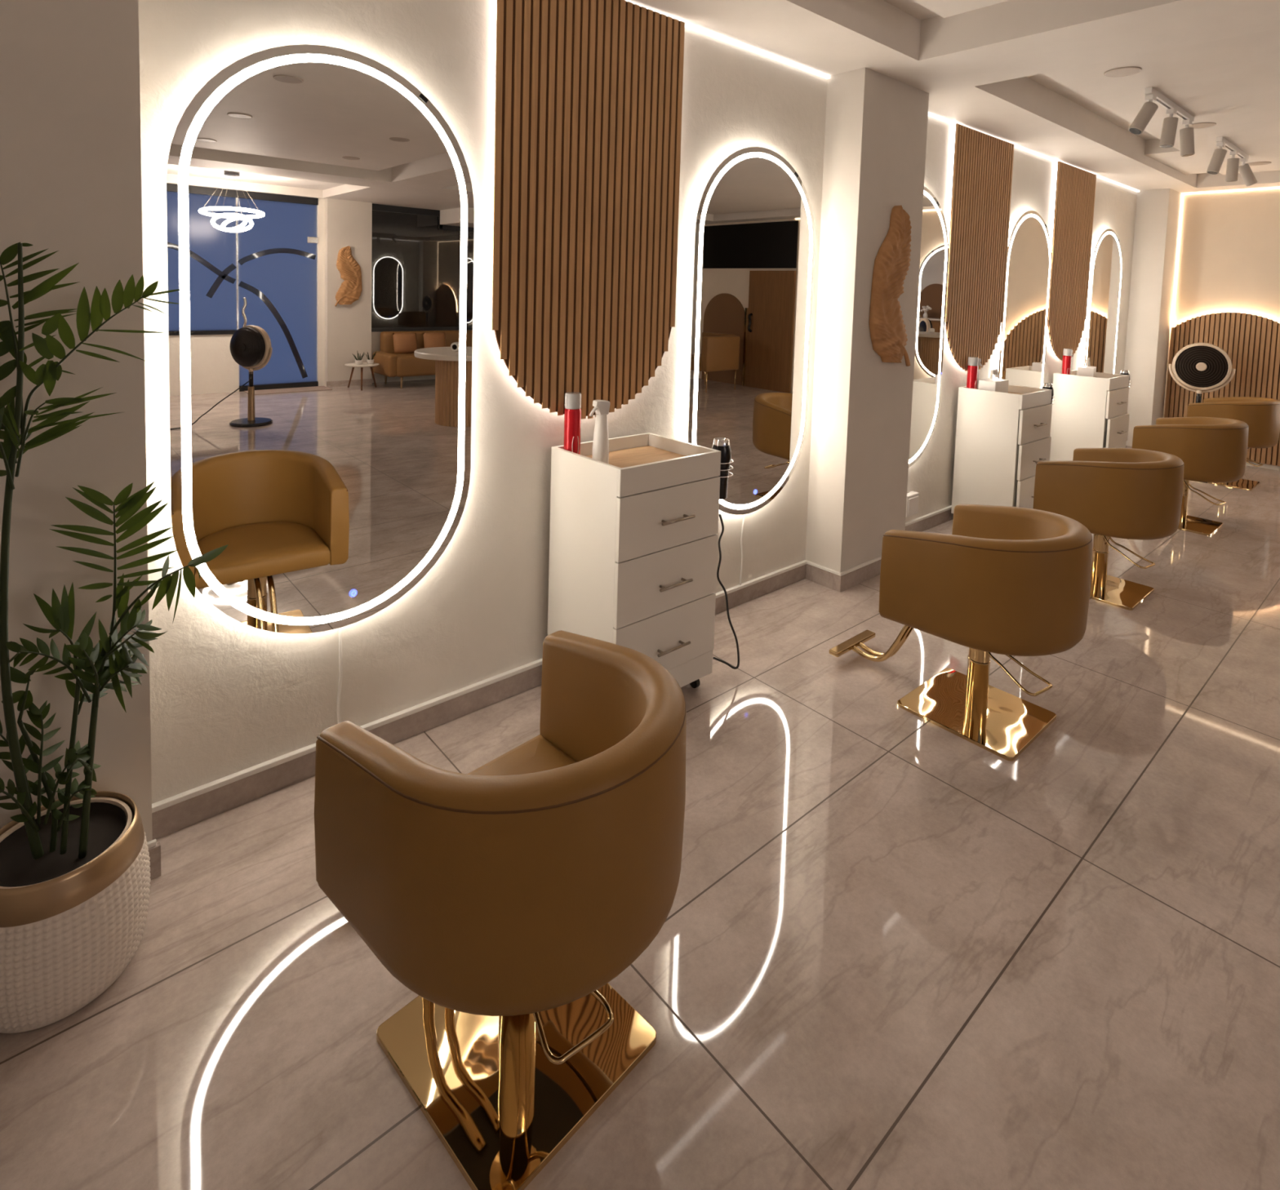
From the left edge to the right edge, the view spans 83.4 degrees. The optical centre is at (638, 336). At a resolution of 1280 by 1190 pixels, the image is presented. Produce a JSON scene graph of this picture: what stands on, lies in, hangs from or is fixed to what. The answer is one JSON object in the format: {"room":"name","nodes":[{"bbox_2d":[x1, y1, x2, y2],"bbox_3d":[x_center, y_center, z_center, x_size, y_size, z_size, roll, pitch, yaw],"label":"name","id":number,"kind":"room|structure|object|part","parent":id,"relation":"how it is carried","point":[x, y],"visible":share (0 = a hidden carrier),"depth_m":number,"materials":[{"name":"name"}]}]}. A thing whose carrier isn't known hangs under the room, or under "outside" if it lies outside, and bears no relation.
{"room":"salon","nodes":[
{"label":"salon","id":0,"kind":"room"},
{"bbox_2d":[0,0,152,842],"bbox_3d":[-1.981,0.062,1.251,1.843,2.747,0.152,-2,5,-41],"label":"wall pier","id":1,"kind":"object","parent":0,"point":[70,144],"visible":0.67,"depth_m":1.71,"materials":[{"name":"beige paint"}]},
{"bbox_2d":[146,839,156,848],"bbox_3d":[-1.963,1.347,1.278,1.851,0.014,0.010,-2,5,-41],"label":"trim","id":2,"kind":"structure","parent":1,"relation":"attached to","point":[153,843],"depth_m":1.88,"materials":[{"name":"white"}]},
{"bbox_2d":[147,842,160,880],"bbox_3d":[-1.959,1.396,1.282,1.859,0.084,0.014,-2,5,-41],"label":"baseboard","id":3,"kind":"object","parent":1,"relation":"attached to","point":[155,851],"visible":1,"depth_m":1.88,"materials":[{"name":"stone"}]},
{"bbox_2d":[138,0,1137,804],"bbox_3d":[1.318,-0.195,4.276,11.000,3.050,0.120,-2,5,-41],"label":"wall","id":4,"kind":"structure","parent":0,"point":[228,696],"depth_m":2.54,"materials":[{"name":"white paint"}]},
{"bbox_2d":[166,44,474,633],"bbox_3d":[-0.930,0.029,2.229,0.895,1.790,0.046,-2,5,-41],"label":"mirror","id":5,"kind":"object","parent":4,"relation":"attached to","point":[320,206],"visible":0.99,"depth_m":2.17,"materials":[{"name":"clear mirror"}]},
{"bbox_2d":[336,627,342,724],"bbox_3d":[-0.966,1.107,2.324,0.018,0.391,0.009,-2,5,-41],"label":"cable","id":6,"kind":"object","parent":4,"relation":"attached to","point":[339,628],"visible":0.7,"depth_m":2.32,"materials":[{"name":"white plastic"}]},
{"bbox_2d":[151,560,807,839],"bbox_3d":[-0.220,1.332,2.992,3.042,0.084,0.014,-2,5,-41],"label":"baseboard","id":7,"kind":"structure","parent":4,"relation":"attached to","point":[168,820],"depth_m":2.44,"materials":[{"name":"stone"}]},
{"bbox_2d":[491,0,684,418],"bbox_3d":[-0.178,-0.498,2.831,0.898,1.658,0.038,-2,5,-41],"label":"wall decor","id":8,"kind":"object","parent":4,"relation":"attached to","point":[588,105],"visible":0.9,"depth_m":2.78,"materials":[{"name":"brown wood"}]},
{"bbox_2d":[739,514,745,585],"bbox_3d":[0.524,1.064,3.615,0.030,0.391,0.009,-2,5,-41],"label":"cable","id":9,"kind":"object","parent":4,"relation":"attached to","point":[744,517],"visible":0.91,"depth_m":3.61,"materials":[{"name":"white plastic"}]},
{"bbox_2d":[687,146,815,515],"bbox_3d":[0.564,-0.014,3.525,0.895,1.790,0.046,-2,5,-41],"label":"mirror","id":10,"kind":"object","parent":4,"relation":"attached to","point":[754,242],"visible":0.87,"depth_m":3.49,"materials":[{"name":"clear mirror"}]},
{"bbox_2d":[906,466,911,493],"bbox_3d":[1.748,0.924,4.664,0.040,0.190,0.016,-2,5,-41],"label":"cable cover","id":11,"kind":"object","parent":4,"relation":"attached to","point":[909,468],"visible":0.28,"depth_m":4.66,"materials":[{"name":"white plastic"}]},
{"bbox_2d":[905,491,919,517],"bbox_3d":[1.760,1.090,4.664,0.150,0.140,0.055,-2,5,-41],"label":"box","id":12,"kind":"object","parent":4,"relation":"attached to","point":[912,504],"visible":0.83,"depth_m":4.64,"materials":[{"name":"white plastic"}]},
{"bbox_3d":[1.776,1.092,4.645,0.120,0.100,0.005,-2,5,-41],"label":"socket plate","id":13,"kind":"part","parent":12,"relation":"part of","materials":[{"name":"white plastic"}]},
{"bbox_2d":[908,186,948,467],"bbox_3d":[1.682,-0.046,4.494,0.895,1.790,0.046,-2,5,-41],"label":"mirror","id":14,"kind":"object","parent":4,"relation":"attached to","point":[934,253],"visible":0.44,"depth_m":4.63,"materials":[{"name":"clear mirror"}]},
{"bbox_2d":[905,505,953,532],"bbox_3d":[3.242,1.233,5.993,4.805,0.084,0.014,-2,5,-41],"label":"baseboard","id":15,"kind":"structure","parent":4,"relation":"attached to","point":[923,525],"depth_m":4.91,"materials":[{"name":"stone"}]},
{"bbox_2d":[944,123,1013,371],"bbox_3d":[2.382,-0.572,5.051,0.898,1.658,0.038,-2,5,-41],"label":"wall decor","id":16,"kind":"object","parent":4,"relation":"attached to","point":[982,163],"visible":0.86,"depth_m":5.00,"materials":[{"name":"brown wood"}]},
{"bbox_2d":[995,210,1051,388],"bbox_3d":[3.034,-0.085,5.666,0.895,1.790,0.046,-2,5,-41],"label":"mirror","id":17,"kind":"object","parent":4,"relation":"attached to","point":[1022,339],"visible":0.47,"depth_m":5.62,"materials":[{"name":"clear mirror"}]},
{"bbox_2d":[996,226,1013,378],"bbox_3d":[3.032,-0.085,5.669,0.811,1.706,0.018,-2,5,-41],"label":"light","id":18,"kind":"object","parent":17,"relation":"attached to","point":[1006,364],"depth_m":5.42,"materials":[{"name":"white plastic"}]},
{"bbox_2d":[1047,160,1096,360],"bbox_3d":[3.731,-0.611,6.220,0.898,1.658,0.038,-2,5,-41],"label":"wall decor","id":19,"kind":"object","parent":4,"relation":"attached to","point":[1074,188],"visible":0.85,"depth_m":6.17,"materials":[{"name":"brown wood"}]},
{"bbox_2d":[1081,228,1122,373],"bbox_3d":[4.428,-0.124,6.875,0.895,1.790,0.046,-2,5,-41],"label":"mirror","id":20,"kind":"object","parent":4,"relation":"attached to","point":[1101,322],"visible":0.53,"depth_m":6.82,"materials":[{"name":"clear mirror"}]},
{"bbox_2d":[1082,238,1098,365],"bbox_3d":[4.426,-0.125,6.878,0.811,1.706,0.018,-2,5,-41],"label":"light","id":21,"kind":"object","parent":20,"relation":"attached to","point":[1092,340],"depth_m":6.64,"materials":[{"name":"white plastic"}]},
{"bbox_2d":[0,465,1279,1189],"bbox_3d":[4.162,1.664,1.057,11.000,0.060,8.910,-2,5,-41],"label":"floor","id":22,"kind":"structure","parent":0,"point":[892,950],"depth_m":1.70,"materials":[{"name":"tile"}]},
{"bbox_2d":[0,791,150,1033],"bbox_3d":[-1.296,1.274,1.611,0.336,0.323,0.336,0,4,-18],"label":"plant pot","id":23,"kind":"object","parent":22,"relation":"on","point":[70,926],"visible":0.98,"depth_m":1.53,"materials":[{"name":"beige ceramic"}]},
{"bbox_3d":[-1.292,1.142,1.602,0.271,0.042,0.271,-2,5,-41],"label":"pot","id":24,"kind":"part","parent":23,"relation":"part of","materials":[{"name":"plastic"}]},
{"bbox_2d":[0,242,228,860],"bbox_3d":[-1.196,0.487,1.597,0.507,1.370,0.266,0,4,-24],"label":"potted palm","id":25,"kind":"object","parent":23,"relation":"on","point":[111,657],"visible":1,"depth_m":1.53,"materials":[{"name":"green plant"}]},
{"bbox_3d":[-1.297,0.470,1.500,0.062,1.322,0.019,-2,5,-41],"label":"stem","id":26,"kind":"part","parent":25,"relation":"part of","materials":[{"name":"green plant"}]},
{"bbox_3d":[-1.314,0.998,1.574,0.063,0.347,0.012,-2,5,-41],"label":"stem","id":27,"kind":"part","parent":25,"relation":"part of","materials":[{"name":"green plant"}]},
{"bbox_3d":[-1.240,0.897,1.575,0.052,0.476,0.012,-2,5,-41],"label":"stem","id":28,"kind":"part","parent":25,"relation":"part of","materials":[{"name":"green plant"}]},
{"bbox_3d":[-1.199,0.910,1.583,0.062,0.474,0.019,-1,5,-32],"label":"stem","id":29,"kind":"part","parent":25,"relation":"part of","materials":[{"name":"green plant"}]},
{"bbox_2d":[314,630,686,1189],"bbox_3d":[-0.323,1.078,1.559,0.899,0.777,0.638,5,5,43],"label":"salon chair","id":30,"kind":"object","parent":22,"relation":"on","point":[508,895],"visible":1,"depth_m":1.26,"materials":[{"name":"leather"}]},
{"bbox_3d":[-0.255,1.466,1.509,0.430,0.013,0.420,5,5,43],"label":"plate","id":31,"kind":"part","parent":30,"relation":"part of","materials":[{"name":"gold metal"}]},
{"bbox_3d":[-0.249,1.291,1.497,0.120,0.341,0.120,5,5,43],"label":"post","id":32,"kind":"part","parent":30,"relation":"part of","materials":[{"name":"gold metal"}]},
{"bbox_3d":[-0.240,1.058,1.479,0.494,0.088,0.486,5,5,43],"label":"seat","id":33,"kind":"part","parent":30,"relation":"part of","materials":[{"name":"leather"}]},
{"bbox_3d":[-0.174,1.216,1.391,0.253,0.143,0.145,5,5,43],"label":"pump lever","id":34,"kind":"part","parent":30,"relation":"part of","materials":[{"name":"gold metal"}]},
{"bbox_2d":[547,432,733,688],"bbox_3d":[0.031,0.914,2.837,0.613,0.955,0.455,-2,5,-41],"label":"base cabinet","id":35,"kind":"object","parent":22,"relation":"on","point":[633,536],"visible":0.88,"depth_m":2.66,"materials":[{"name":"white laminate"}]},
{"bbox_2d":[563,391,581,454],"bbox_3d":[-0.252,0.350,2.755,0.064,0.266,0.066,-2,5,-41],"label":"can","id":36,"kind":"object","parent":35,"relation":"on","point":[572,411],"visible":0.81,"depth_m":2.73,"materials":[{"name":"red metal"}]},
{"bbox_2d":[589,400,610,463],"bbox_3d":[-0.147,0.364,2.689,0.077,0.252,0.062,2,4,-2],"label":"spray bottle","id":37,"kind":"object","parent":35,"relation":"on","point":[602,407],"visible":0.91,"depth_m":2.67,"materials":[{"name":"white plastic"}]},
{"bbox_3d":[0.105,1.131,2.677,0.505,0.228,0.018,-2,5,-41],"label":"drawer","id":38,"kind":"part","parent":35,"relation":"part of","materials":[{"name":"white laminate"}]},
{"bbox_3d":[0.112,0.897,2.661,0.505,0.232,0.018,-2,5,-41],"label":"drawer","id":39,"kind":"part","parent":35,"relation":"part of","materials":[{"name":"white laminate"}]},
{"bbox_3d":[0.119,0.665,2.645,0.505,0.226,0.018,-2,5,-41],"label":"drawer","id":40,"kind":"part","parent":35,"relation":"part of","materials":[{"name":"white laminate"}]},
{"bbox_3d":[0.126,1.154,2.661,0.160,0.011,0.033,-2,5,-41],"label":"handle","id":41,"kind":"part","parent":35,"relation":"part of","materials":[{"name":"silver metal"}]},
{"bbox_3d":[0.133,0.913,2.645,0.160,0.011,0.033,-2,5,-41],"label":"handle","id":42,"kind":"part","parent":35,"relation":"part of","materials":[{"name":"silver metal"}]},
{"bbox_3d":[0.140,0.670,2.629,0.160,0.011,0.033,-2,5,-41],"label":"handle","id":43,"kind":"part","parent":35,"relation":"part of","materials":[{"name":"silver metal"}]},
{"bbox_2d":[711,437,739,669],"bbox_3d":[0.335,0.886,2.944,0.176,0.962,0.146,-2,5,-41],"label":"hair dryer","id":44,"kind":"object","parent":35,"relation":"in","point":[722,444],"visible":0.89,"depth_m":2.85,"materials":[{"name":"black plastic"}]},
{"bbox_3d":[0.377,1.043,2.994,0.110,0.645,0.125,2,4,6],"label":"power cord","id":45,"kind":"part","parent":44,"relation":"part of","materials":[{"name":"black rubber"}]},
{"bbox_2d":[829,503,1093,761],"bbox_3d":[1.230,1.040,2.807,0.638,0.777,0.899,-2,5,-41],"label":"salon chair","id":46,"kind":"object","parent":22,"relation":"on","point":[1009,581],"visible":1,"depth_m":2.53,"materials":[{"name":"brown leather"}]},
{"bbox_3d":[1.291,1.429,2.750,0.420,0.013,0.430,-2,5,-41],"label":"plate","id":47,"kind":"part","parent":46,"relation":"part of","materials":[{"name":"gold metal"}]},
{"bbox_3d":[1.296,1.253,2.738,0.120,0.341,0.120,-2,5,-41],"label":"post","id":48,"kind":"part","parent":46,"relation":"part of","materials":[{"name":"gold metal"}]},
{"bbox_3d":[1.361,1.179,2.626,0.145,0.143,0.252,-2,5,-41],"label":"pump lever","id":49,"kind":"part","parent":46,"relation":"part of","materials":[{"name":"gold metal"}]},
{"bbox_2d":[951,384,1054,513],"bbox_3d":[2.601,0.841,5.050,0.613,0.955,0.477,-2,5,-41],"label":"base cabinet","id":50,"kind":"object","parent":22,"relation":"on","point":[1001,437],"visible":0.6,"depth_m":4.85,"materials":[{"name":"white laminate"}]},
{"bbox_2d":[966,356,977,389],"bbox_3d":[2.308,0.277,4.967,0.066,0.266,0.064,5,5,39],"label":"can","id":51,"kind":"object","parent":50,"relation":"on","point":[972,367],"visible":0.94,"depth_m":4.94,"materials":[{"name":"red metal"}]},
{"bbox_2d":[977,358,982,389],"bbox_3d":[2.364,0.281,5.031,0.084,0.252,0.062,1,4,-11],"label":"spray bottle","id":52,"kind":"object","parent":50,"relation":"on","point":[979,359],"visible":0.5,"depth_m":5.01,"materials":[{"name":"white plastic"}]},
{"bbox_2d":[977,368,1008,392],"bbox_3d":[2.454,0.319,4.967,0.210,0.190,0.116,-2,5,-41],"label":"tissue box","id":53,"kind":"object","parent":50,"relation":"on","point":[998,384],"visible":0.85,"depth_m":4.92,"materials":[{"name":"white plastic"}]},
{"bbox_3d":[2.682,1.059,4.881,0.505,0.228,0.018,-2,5,-41],"label":"drawer","id":54,"kind":"part","parent":50,"relation":"part of","materials":[{"name":"white laminate"}]},
{"bbox_3d":[2.685,0.825,4.870,0.505,0.232,0.018,-2,5,-41],"label":"drawer","id":55,"kind":"part","parent":50,"relation":"part of","materials":[{"name":"white laminate"}]},
{"bbox_3d":[2.687,0.592,4.861,0.505,0.226,0.018,-2,5,-41],"label":"drawer","id":56,"kind":"part","parent":50,"relation":"part of","materials":[{"name":"white laminate"}]},
{"bbox_3d":[2.706,0.841,4.854,0.160,0.011,0.033,-2,5,-41],"label":"handle","id":57,"kind":"part","parent":50,"relation":"part of","materials":[{"name":"silver metal"}]},
{"bbox_3d":[2.708,0.598,4.844,0.160,0.011,0.033,-2,5,-41],"label":"handle","id":58,"kind":"part","parent":50,"relation":"part of","materials":[{"name":"silver metal"}]},
{"bbox_2d":[1041,382,1053,404],"bbox_3d":[2.890,0.460,5.098,0.081,0.251,0.099,1,4,-4],"label":"hair dryer","id":59,"kind":"object","parent":50,"relation":"in","point":[1045,385],"visible":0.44,"depth_m":5.06,"materials":[{"name":"black plastic"}]},
{"bbox_2d":[1049,369,1130,461],"bbox_3d":[3.923,0.803,6.196,0.613,0.955,0.477,-2,5,-41],"label":"base cabinet","id":60,"kind":"object","parent":22,"relation":"on","point":[1087,411],"visible":0.65,"depth_m":6.01,"materials":[{"name":"white laminate"}]},
{"bbox_2d":[1061,348,1071,374],"bbox_3d":[3.640,0.240,6.109,0.064,0.266,0.066,0,4,-21],"label":"can","id":61,"kind":"object","parent":60,"relation":"on","point":[1067,353],"visible":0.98,"depth_m":6.08,"materials":[{"name":"red metal"}]},
{"bbox_2d":[1077,358,1096,377],"bbox_3d":[3.843,0.281,6.158,0.116,0.190,0.210,5,5,37],"label":"tissue box","id":62,"kind":"object","parent":60,"relation":"on","point":[1085,371],"visible":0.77,"depth_m":6.09,"materials":[{"name":"white plastic"}]},
{"bbox_3d":[3.998,1.020,6.035,0.505,0.228,0.018,-2,5,-41],"label":"drawer","id":63,"kind":"part","parent":60,"relation":"part of","materials":[{"name":"white laminate"}]},
{"bbox_3d":[4.006,0.554,6.010,0.505,0.226,0.018,-2,5,-41],"label":"drawer","id":64,"kind":"part","parent":60,"relation":"part of","materials":[{"name":"white laminate"}]},
{"bbox_3d":[4.011,0.787,6.012,0.505,0.232,0.018,-2,5,-41],"label":"drawer","id":65,"kind":"part","parent":60,"relation":"part of","materials":[{"name":"white laminate"}]},
{"bbox_2d":[1120,369,1129,386],"bbox_3d":[4.213,0.416,6.235,0.082,0.238,0.082,-2,5,-41],"label":"hair dryer","id":66,"kind":"object","parent":60,"relation":"in","point":[1122,371],"visible":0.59,"depth_m":6.20,"materials":[{"name":"black plastic"}]},
{"bbox_2d":[1033,448,1183,610],"bbox_3d":[2.484,0.995,4.039,0.638,0.777,0.899,-2,5,-41],"label":"salon chair","id":67,"kind":"object","parent":22,"relation":"on","point":[1122,493],"visible":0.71,"depth_m":3.72,"materials":[{"name":"brown leather"}]},
{"bbox_3d":[2.550,1.208,3.970,0.120,0.341,0.120,-2,5,-41],"label":"post","id":68,"kind":"part","parent":67,"relation":"part of","materials":[{"name":"gold metal"}]},
{"bbox_3d":[2.545,1.383,3.982,0.420,0.013,0.430,-2,5,-41],"label":"plate","id":69,"kind":"part","parent":67,"relation":"part of","materials":[{"name":"gold metal"}]},
{"bbox_3d":[2.615,1.133,3.858,0.145,0.143,0.253,-2,5,-41],"label":"pump lever","id":70,"kind":"part","parent":67,"relation":"part of","materials":[{"name":"gold metal"}]},
{"bbox_2d":[1132,417,1248,536],"bbox_3d":[3.857,0.953,5.263,0.638,0.777,0.899,-2,5,-41],"label":"salon chair","id":71,"kind":"object","parent":22,"relation":"on","point":[1211,449],"visible":0.6,"depth_m":4.91,"materials":[{"name":"brown leather"}]},
{"bbox_3d":[3.924,1.166,5.194,0.120,0.341,0.120,-2,5,-41],"label":"post","id":72,"kind":"part","parent":71,"relation":"part of","materials":[{"name":"gold metal"}]},
{"bbox_3d":[3.918,1.342,5.206,0.420,0.013,0.430,-2,5,-41],"label":"plate","id":73,"kind":"part","parent":71,"relation":"part of","materials":[{"name":"gold metal"}]},
{"bbox_3d":[3.989,1.092,5.082,0.145,0.143,0.253,-2,5,-41],"label":"pump lever","id":74,"kind":"part","parent":71,"relation":"part of","materials":[{"name":"gold metal"}]},
{"bbox_2d":[1168,342,1235,403],"bbox_3d":[5.472,0.667,7.025,0.408,1.207,0.408,1,4,-6],"label":"fan","id":75,"kind":"object","parent":22,"relation":"on","point":[1200,368],"visible":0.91,"depth_m":6.98,"materials":[{"name":"black plastic"}]},
{"bbox_2d":[1175,346,1228,386],"bbox_3d":[5.495,0.296,7.015,0.404,0.405,0.102,5,5,38],"label":"grille","id":76,"kind":"object","parent":75,"relation":"attached to","point":[1195,366],"depth_m":6.97,"materials":[{"name":"black metal"}]},
{"bbox_2d":[1186,396,1279,490],"bbox_3d":[5.193,0.909,6.500,0.638,0.777,0.899,-2,5,-41],"label":"salon chair","id":77,"kind":"object","parent":22,"relation":"on","point":[1261,415],"visible":0.55,"depth_m":6.12,"materials":[{"name":"brown leather"}]},
{"bbox_3d":[5.254,1.298,6.443,0.420,0.013,0.430,-2,5,-41],"label":"plate","id":78,"kind":"part","parent":77,"relation":"part of","materials":[{"name":"gold metal"}]},
{"bbox_3d":[5.324,1.048,6.319,0.145,0.143,0.253,-2,5,-41],"label":"pump lever","id":79,"kind":"part","parent":77,"relation":"part of","materials":[{"name":"gold metal"}]},
{"bbox_2d":[804,66,928,572],"bbox_3d":[1.286,-0.028,4.035,0.660,2.747,0.225,-2,5,-41],"label":"wall pillar","id":80,"kind":"structure","parent":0,"point":[876,123],"depth_m":3.85,"materials":[{"name":"beige paint"}]},
{"bbox_2d":[804,555,881,591],"bbox_3d":[1.256,1.301,4.115,0.684,0.084,0.223,-2,5,-41],"label":"baseboard","id":81,"kind":"structure","parent":80,"relation":"attached to","point":[835,582],"depth_m":3.91,"materials":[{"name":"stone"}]},
{"bbox_2d":[869,204,911,366],"bbox_3d":[1.404,-0.267,3.926,0.400,0.887,0.055,-2,5,-41],"label":"wall decor","id":82,"kind":"object","parent":80,"relation":"attached to","point":[888,335],"visible":1,"depth_m":3.89,"materials":[{"name":"wood"}]},
{"bbox_2d":[629,0,1279,192],"bbox_3d":[4.244,-1.119,0.870,10.800,0.520,8.710,-2,5,-41],"label":"ceiling","id":83,"kind":"structure","parent":0,"point":[1028,74],"depth_m":3.53,"materials":[{"name":"paint"}]},
{"bbox_2d":[626,0,830,79],"bbox_3d":[-0.136,-1.337,2.810,3.027,0.015,0.020,-2,5,-41],"label":"light strip","id":84,"kind":"object","parent":83,"relation":"attached to","point":[688,25],"visible":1,"depth_m":3.36,"materials":[{"name":"white plastic"}]},
{"bbox_2d":[928,111,1139,191],"bbox_3d":[3.324,-1.436,5.810,4.795,0.015,0.020,-2,5,-41],"label":"light strip","id":85,"kind":"object","parent":83,"relation":"attached to","point":[931,114],"visible":0.64,"depth_m":5.57,"materials":[{"name":"white plastic"}]},
{"bbox_2d":[1103,66,1142,76],"bbox_3d":[2.576,-1.406,3.823,0.168,0.006,0.168,-2,5,-41],"label":"ceiling disc","id":86,"kind":"object","parent":83,"relation":"attached to","point":[1127,70],"visible":1,"depth_m":3.81,"materials":[{"name":"paint"}]},
{"bbox_2d":[1128,87,1195,156],"bbox_3d":[3.252,-1.297,4.408,0.997,0.263,0.119,-1,5,-38],"label":"track light","id":87,"kind":"object","parent":83,"relation":"attached to","point":[1149,108],"visible":1,"depth_m":4.40,"materials":[{"name":"white plastic"}]},
{"bbox_3d":[3.269,-1.411,4.412,0.960,0.034,0.036,-2,5,-41],"label":"rail","id":88,"kind":"part","parent":87,"relation":"part of","materials":[{"name":"white plastic"}]},
{"bbox_2d":[1188,122,1216,128],"bbox_3d":[3.848,-1.442,4.920,0.168,0.006,0.168,-2,5,-41],"label":"ceiling disc","id":89,"kind":"object","parent":83,"relation":"attached to","point":[1199,125],"visible":0.74,"depth_m":4.90,"materials":[{"name":"paint"}]},
{"bbox_2d":[1206,136,1257,186],"bbox_3d":[4.608,-1.335,5.576,0.991,0.262,0.124,-1,5,-38],"label":"track light","id":90,"kind":"object","parent":83,"relation":"attached to","point":[1233,167],"visible":1,"depth_m":5.56,"materials":[{"name":"white plastic"}]},
{"bbox_3d":[4.610,-1.449,5.568,0.960,0.034,0.036,-2,5,-41],"label":"rail","id":91,"kind":"part","parent":90,"relation":"part of","materials":[{"name":"white plastic"}]},
{"bbox_2d":[1248,161,1271,165],"bbox_3d":[5.327,-1.482,6.175,0.168,0.006,0.168,-2,5,-41],"label":"ceiling disc","id":92,"kind":"object","parent":83,"relation":"attached to","point":[1255,163],"visible":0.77,"depth_m":6.16,"materials":[{"name":"paint"}]},
{"bbox_2d":[1124,188,1181,446],"bbox_3d":[5.352,-0.142,7.527,0.450,2.747,0.275,-2,5,-41],"label":"pillar","id":93,"kind":"structure","parent":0,"point":[1157,211],"depth_m":7.37,"materials":[{"name":"beige paint"}]},
{"bbox_2d":[1164,188,1279,417],"bbox_3d":[8.365,-0.002,4.491,0.120,3.050,8.810,-2,5,-41],"label":"wall","id":94,"kind":"structure","parent":0,"point":[1229,255],"depth_m":7.19,"materials":[{"name":"beige paint"}]},
{"bbox_2d":[1171,195,1183,325],"bbox_3d":[5.632,-0.790,7.509,0.018,1.357,0.018,-2,5,-41],"label":"light strip","id":95,"kind":"object","parent":94,"relation":"attached to","point":[1182,196],"visible":1,"depth_m":7.50,"materials":[{"name":"white plastic"}]},
{"bbox_2d":[1164,311,1279,466],"bbox_3d":[5.986,0.499,7.111,0.052,1.460,1.238,-2,5,-41],"label":"wall panel","id":96,"kind":"object","parent":94,"relation":"attached to","point":[1251,343],"visible":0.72,"depth_m":7.11,"materials":[{"name":"brown wood"}]},
{"bbox_2d":[1181,186,1279,195],"bbox_3d":[7.096,-1.323,5.802,0.018,0.017,4.430,-2,5,-41],"label":"light strip","id":97,"kind":"object","parent":94,"relation":"attached to","point":[1268,188],"visible":1,"depth_m":7.16,"materials":[{"name":"white plastic"}]},
{"bbox_2d":[1245,461,1279,471],"bbox_3d":[6.173,1.272,6.960,0.012,0.050,1.820,-2,5,-41],"label":"trim","id":98,"kind":"structure","parent":94,"relation":"attached to","point":[1264,465],"depth_m":7.01,"materials":[{"name":"white"}]}
]}

